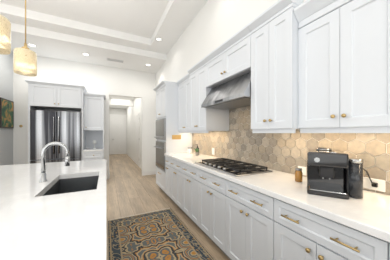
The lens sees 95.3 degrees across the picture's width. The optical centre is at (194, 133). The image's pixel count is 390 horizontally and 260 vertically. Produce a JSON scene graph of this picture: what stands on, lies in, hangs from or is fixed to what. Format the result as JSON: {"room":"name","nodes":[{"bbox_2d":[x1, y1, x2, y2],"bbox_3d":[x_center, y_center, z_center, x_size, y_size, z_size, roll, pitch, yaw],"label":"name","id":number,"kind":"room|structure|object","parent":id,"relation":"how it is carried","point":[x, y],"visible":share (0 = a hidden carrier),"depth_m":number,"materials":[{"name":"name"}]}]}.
{"room":"kitchen","nodes":[
{"label":"kitchen","id":0,"kind":"room"},
{"bbox_2d":[0,51,12,164],"bbox_3d":[-4.057,-0.505,3.564,0.120,3.670,1.400,0,0,-27],"label":"wall","id":1,"kind":"structure","parent":0,"point":[6,92],"depth_m":3.93,"materials":[{"name":"white paint"}]},
{"bbox_2d":[0,97,13,127],"bbox_3d":[-4.148,-0.425,3.921,0.033,0.630,0.560,0,0,-27],"label":"picture frame","id":2,"kind":"object","parent":1,"relation":"attached to","point":[6,113],"visible":1,"depth_m":3.87,"materials":[{"name":"multicoloured"}]},
{"bbox_2d":[0,0,168,38],"bbox_3d":[-1.995,-2.280,-0.101,5.540,0.120,6.800,0,0,-27],"label":"ceiling","id":3,"kind":"structure","parent":0,"point":[142,18],"depth_m":3.24,"materials":[{"name":"white paint"}]},
{"bbox_2d":[0,14,10,54],"bbox_3d":[-1.573,-1.436,1.384,0.196,1.567,0.196,0,0,-27],"label":"pendant light","id":4,"kind":"object","parent":3,"relation":"hanging from","point":[5,36],"visible":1,"depth_m":1.39,"materials":[{"name":"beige glass"}]},
{"bbox_2d":[13,0,36,75],"bbox_3d":[-1.921,-1.446,2.015,0.196,1.547,0.196,0,0,-27],"label":"pendant light","id":5,"kind":"object","parent":3,"relation":"hanging from","point":[24,60],"visible":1,"depth_m":1.96,"materials":[{"name":"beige glass"}]},
{"bbox_2d":[13,56,156,178],"bbox_3d":[-3.868,-0.505,4.508,6.300,3.670,0.120,0,0,-27],"label":"wall","id":6,"kind":"structure","parent":0,"point":[92,78],"depth_m":5.01,"materials":[{"name":"white paint"}]},
{"bbox_2d":[29,80,84,111],"bbox_3d":[-3.311,-0.858,4.359,0.953,0.515,0.636,0,0,-27],"label":"upper cabinet","id":7,"kind":"object","parent":6,"relation":"attached to","point":[56,96],"depth_m":4.09,"materials":[{"name":"white wood"}]},
{"bbox_2d":[85,92,104,131],"bbox_3d":[-2.700,-0.525,4.775,0.450,0.910,0.436,0,0,-27],"label":"upper cabinet","id":8,"kind":"object","parent":6,"relation":"attached to","point":[94,105],"depth_m":4.59,"materials":[{"name":"white wood"}]},
{"bbox_2d":[142,170,155,175],"bbox_3d":[-1.340,1.265,5.691,0.681,0.130,0.018,0,0,-27],"label":"baseboard","id":9,"kind":"structure","parent":6,"relation":"attached to","point":[144,173],"depth_m":5.62,"materials":[{"name":"white wood"}]},
{"bbox_2d":[11,23,165,73],"bbox_3d":[-3.705,-2.130,3.862,6.015,0.420,1.180,0,0,-27],"label":"ceiling","id":10,"kind":"structure","parent":0,"point":[56,45],"depth_m":4.18,"materials":[{"name":"white paint"}]},
{"bbox_2d":[106,57,123,62],"bbox_3d":[-2.092,-1.912,4.667,0.420,0.016,0.180,0,0,-27],"label":"ceiling vent","id":11,"kind":"object","parent":10,"relation":"in","point":[114,60],"visible":1,"depth_m":4.66,"materials":[{"name":"white metal"}]},
{"bbox_2d":[0,0,207,53],"bbox_3d":[-1.854,-2.205,0.149,6.015,0.270,7.120,0,0,-27],"label":"ceiling beam","id":12,"kind":"structure","parent":0,"point":[16,15],"depth_m":3.48,"materials":[{"name":"white paint"}]},
{"bbox_2d":[109,108,126,154],"bbox_3d":[-4.920,-0.170,11.246,1.330,3.000,0.120,0,0,-27],"label":"wall","id":13,"kind":"structure","parent":0,"point":[121,111],"depth_m":11.20,"materials":[{"name":"white paint"}]},
{"bbox_2d":[110,114,125,154],"bbox_3d":[-4.833,0.075,11.184,0.970,2.510,0.068,0,0,-27],"label":"hall door","id":14,"kind":"structure","parent":13,"relation":"in","point":[117,133],"depth_m":11.19,"materials":[{"name":"white wood"}]},
{"bbox_2d":[109,98,133,105],"bbox_3d":[-3.447,-1.430,8.293,1.090,0.280,0.120,0,0,-27],"label":"wall","id":15,"kind":"structure","parent":0,"point":[121,102],"depth_m":8.24,"materials":[{"name":"white paint"}]},
{"bbox_2d":[109,96,134,108],"bbox_3d":[-3.497,-1.620,8.392,1.330,0.100,6.500,0,0,-27],"label":"ceiling","id":16,"kind":"structure","parent":0,"point":[120,97],"depth_m":8.30,"materials":[{"name":"white paint"}]},
{"bbox_2d":[127,98,141,165],"bbox_3d":[-2.928,-0.170,8.608,0.120,3.000,6.380,0,0,-27],"label":"wall","id":17,"kind":"structure","parent":0,"point":[134,110],"depth_m":8.50,"materials":[{"name":"white paint"}]},
{"bbox_2d":[126,152,141,169],"bbox_3d":[-2.989,1.265,8.577,0.015,0.130,6.379,0,0,-27],"label":"baseboard","id":18,"kind":"structure","parent":17,"relation":"attached to","point":[130,156],"depth_m":8.10,"materials":[{"name":"white wood"}]},
{"bbox_2d":[136,113,139,167],"bbox_3d":[-2.351,0.270,7.287,0.024,2.120,0.940,0,0,-27],"label":"door","id":19,"kind":"structure","parent":17,"relation":"in","point":[138,137],"depth_m":7.10,"materials":[{"name":"white wood"}]},
{"bbox_2d":[106,154,229,259],"bbox_3d":[-3.439,1.380,3.649,6.540,0.100,15.040,0,0,-27],"label":"floor","id":20,"kind":"structure","parent":0,"point":[131,189],"depth_m":3.61,"materials":[{"name":"brown wood"}]},
{"bbox_2d":[0,142,105,259],"bbox_3d":[-0.961,0.703,0.560,1.220,1.255,4.460,0,0,-27],"label":"kitchen island","id":21,"kind":"object","parent":20,"relation":"on","point":[53,211],"visible":1,"depth_m":0.95,"materials":[{"name":"white stone"}]},
{"bbox_2d":[30,110,80,163],"bbox_3d":[-3.288,0.410,4.313,0.933,1.840,0.686,0,0,-27],"label":"refrigerator","id":22,"kind":"object","parent":20,"relation":"on","point":[49,126],"visible":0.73,"depth_m":4.04,"materials":[{"name":"silver metal"}]},
{"bbox_2d":[81,152,103,160],"bbox_3d":[-2.669,0.892,4.690,0.430,0.875,0.616,0,0,-27],"label":"base cabinet","id":23,"kind":"object","parent":20,"relation":"on","point":[84,155],"depth_m":4.41,"materials":[{"name":"white wood"}]},
{"bbox_2d":[81,148,103,151],"bbox_3d":[-2.667,0.435,4.688,0.430,0.040,0.621,0,0,-27],"label":"countertop","id":24,"kind":"structure","parent":23,"relation":"on","point":[82,149],"depth_m":4.50,"materials":[{"name":"white stone"}]},
{"bbox_2d":[108,208,213,259],"bbox_3d":[0.056,1.324,1.048,0.985,0.010,4.225,0,0,-27],"label":"rug","id":25,"kind":"object","parent":20,"relation":"on","point":[164,234],"visible":1,"depth_m":2.20,"materials":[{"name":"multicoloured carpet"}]},
{"bbox_2d":[165,156,167,194],"bbox_3d":[-0.258,0.893,3.613,0.613,0.876,0.338,0,0,-27],"label":"base cabinet","id":26,"kind":"object","parent":20,"relation":"on","point":[166,157],"depth_m":3.58,"materials":[{"name":"white wood"}]},
{"bbox_2d":[153,80,191,196],"bbox_3d":[-0.547,0.130,4.114,0.684,2.400,0.809,0,0,-27],"label":"tall cabinet","id":27,"kind":"object","parent":20,"relation":"on","point":[166,110],"visible":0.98,"depth_m":3.75,"materials":[{"name":"white wood"}]},
{"bbox_2d":[172,135,180,138],"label":"outlet","id":28,"kind":"object","parent":27,"relation":"attached to","point":[173,136],"depth_m":3.73,"materials":[{"name":"gold plastic"}]},
{"bbox_2d":[168,156,179,207],"bbox_3d":[-0.056,0.893,3.207,0.613,0.876,0.570,0,0,-27],"label":"base cabinet","id":29,"kind":"object","parent":20,"relation":"on","point":[173,165],"depth_m":3.16,"materials":[{"name":"white wood"}]},
{"bbox_2d":[180,164,195,223],"bbox_3d":[0.199,0.893,2.697,0.613,0.876,0.570,0,0,-27],"label":"base cabinet","id":30,"kind":"object","parent":20,"relation":"on","point":[187,173],"depth_m":2.60,"materials":[{"name":"white wood"}]},
{"bbox_2d":[196,168,223,252],"bbox_3d":[0.455,0.893,2.182,0.613,0.876,0.580,0,0,-27],"label":"base cabinet","id":31,"kind":"object","parent":20,"relation":"on","point":[209,188],"depth_m":2.05,"materials":[{"name":"white wood"}]},
{"bbox_2d":[224,180,271,259],"bbox_3d":[0.712,0.893,1.668,0.613,0.876,0.570,0,0,-27],"label":"base cabinet","id":32,"kind":"object","parent":20,"relation":"on","point":[231,209],"depth_m":1.52,"materials":[{"name":"white wood"}]},
{"bbox_2d":[272,200,379,259],"bbox_3d":[0.968,0.893,1.153,0.613,0.876,0.580,0,0,-27],"label":"base cabinet","id":33,"kind":"object","parent":20,"relation":"on","point":[297,234],"depth_m":1.04,"materials":[{"name":"white wood"}]},
{"bbox_2d":[164,152,389,243],"bbox_3d":[0.645,0.434,1.773,0.638,0.040,4.438,0,0,-27],"label":"countertop","id":34,"kind":"structure","parent":33,"relation":"on","point":[370,215],"depth_m":1.17,"materials":[{"name":"white stone"}]},
{"bbox_2d":[295,168,302,181],"bbox_3d":[0.892,0.359,1.528,0.058,0.112,0.058,0,0,-27],"label":"jar","id":35,"kind":"object","parent":34,"relation":"on","point":[298,175],"visible":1,"depth_m":1.51,"materials":[{"name":"brown glass"}]},
{"bbox_2d":[307,147,363,199],"bbox_3d":[0.959,0.264,1.289,0.405,0.301,0.396,0,0,-27],"label":"coffee machine","id":36,"kind":"object","parent":34,"relation":"on","point":[333,173],"visible":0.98,"depth_m":1.17,"materials":[{"name":"black"}]},
{"bbox_2d":[380,240,389,259],"bbox_3d":[1.227,0.893,0.634,0.613,0.876,0.580,0,0,-27],"label":"base cabinet","id":37,"kind":"object","parent":20,"relation":"on","point":[384,248],"depth_m":0.77,"materials":[{"name":"white wood"}]},
{"bbox_2d":[155,0,305,99],"bbox_3d":[0.702,-1.521,2.081,0.284,1.118,8.299,0,0,-27],"label":"wall","id":38,"kind":"structure","parent":0,"point":[213,25],"depth_m":2.78,"materials":[{"name":"white paint"}]},
{"bbox_2d":[177,80,187,131],"bbox_3d":[-0.046,-0.522,3.496,0.338,0.975,0.736,0,0,-27],"label":"upper cabinet","id":39,"kind":"object","parent":38,"relation":"attached to","point":[183,86],"depth_m":3.50,"materials":[{"name":"white wood"}]},
{"bbox_2d":[188,64,228,131],"bbox_3d":[0.215,-0.522,2.895,0.408,0.975,0.569,0,0,-27],"label":"upper cabinet","id":40,"kind":"object","parent":38,"relation":"attached to","point":[200,119],"depth_m":2.72,"materials":[{"name":"white wood"}]},
{"bbox_2d":[204,32,247,87],"bbox_3d":[0.538,-0.833,2.247,0.408,0.355,0.878,0,0,-27],"label":"upper cabinet","id":41,"kind":"object","parent":38,"relation":"attached to","point":[228,64],"depth_m":2.10,"materials":[{"name":"white wood"}]},
{"bbox_2d":[248,0,311,131],"bbox_3d":[0.833,-0.522,1.656,0.408,0.975,0.438,0,0,-27],"label":"upper cabinet","id":42,"kind":"object","parent":38,"relation":"attached to","point":[274,44],"depth_m":1.50,"materials":[{"name":"white wood"}]},
{"bbox_2d":[300,0,389,131],"bbox_3d":[1.087,-0.453,1.223,0.338,0.835,0.560,0,0,-27],"label":"upper cabinet","id":43,"kind":"object","parent":38,"relation":"attached to","point":[317,66],"depth_m":1.12,"materials":[{"name":"white wood"}]},
{"bbox_3d":[0.883,-0.505,2.172,0.120,3.670,8.540,0,0,-27],"label":"wall","id":44,"kind":"structure","parent":0,"visible":0},
{"bbox_2d":[201,72,250,109],"bbox_3d":[0.502,-0.502,2.228,0.490,0.296,0.872,0,0,-27],"label":"range hood","id":45,"kind":"object","parent":44,"relation":"attached to","point":[233,94],"visible":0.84,"depth_m":2.07,"materials":[{"name":"metal"}]},
{"bbox_2d":[192,106,389,194],"bbox_3d":[0.933,-0.003,1.927,0.008,0.834,4.416,0,0,-27],"label":"tile backsplash","id":46,"kind":"structure","parent":44,"relation":"attached to","point":[239,140],"depth_m":1.88,"materials":[{"name":"beige tile"}]},
{"bbox_2d":[298,166,305,174],"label":"outlet","id":47,"kind":"object","parent":46,"relation":"attached to","point":[303,168],"depth_m":1.69,"materials":[{"name":"white plastic"}]},
{"bbox_2d":[363,168,384,191],"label":"outlet","id":48,"kind":"object","parent":46,"relation":"attached to","point":[374,184],"depth_m":1.24,"materials":[{"name":"white plastic"}]}
]}

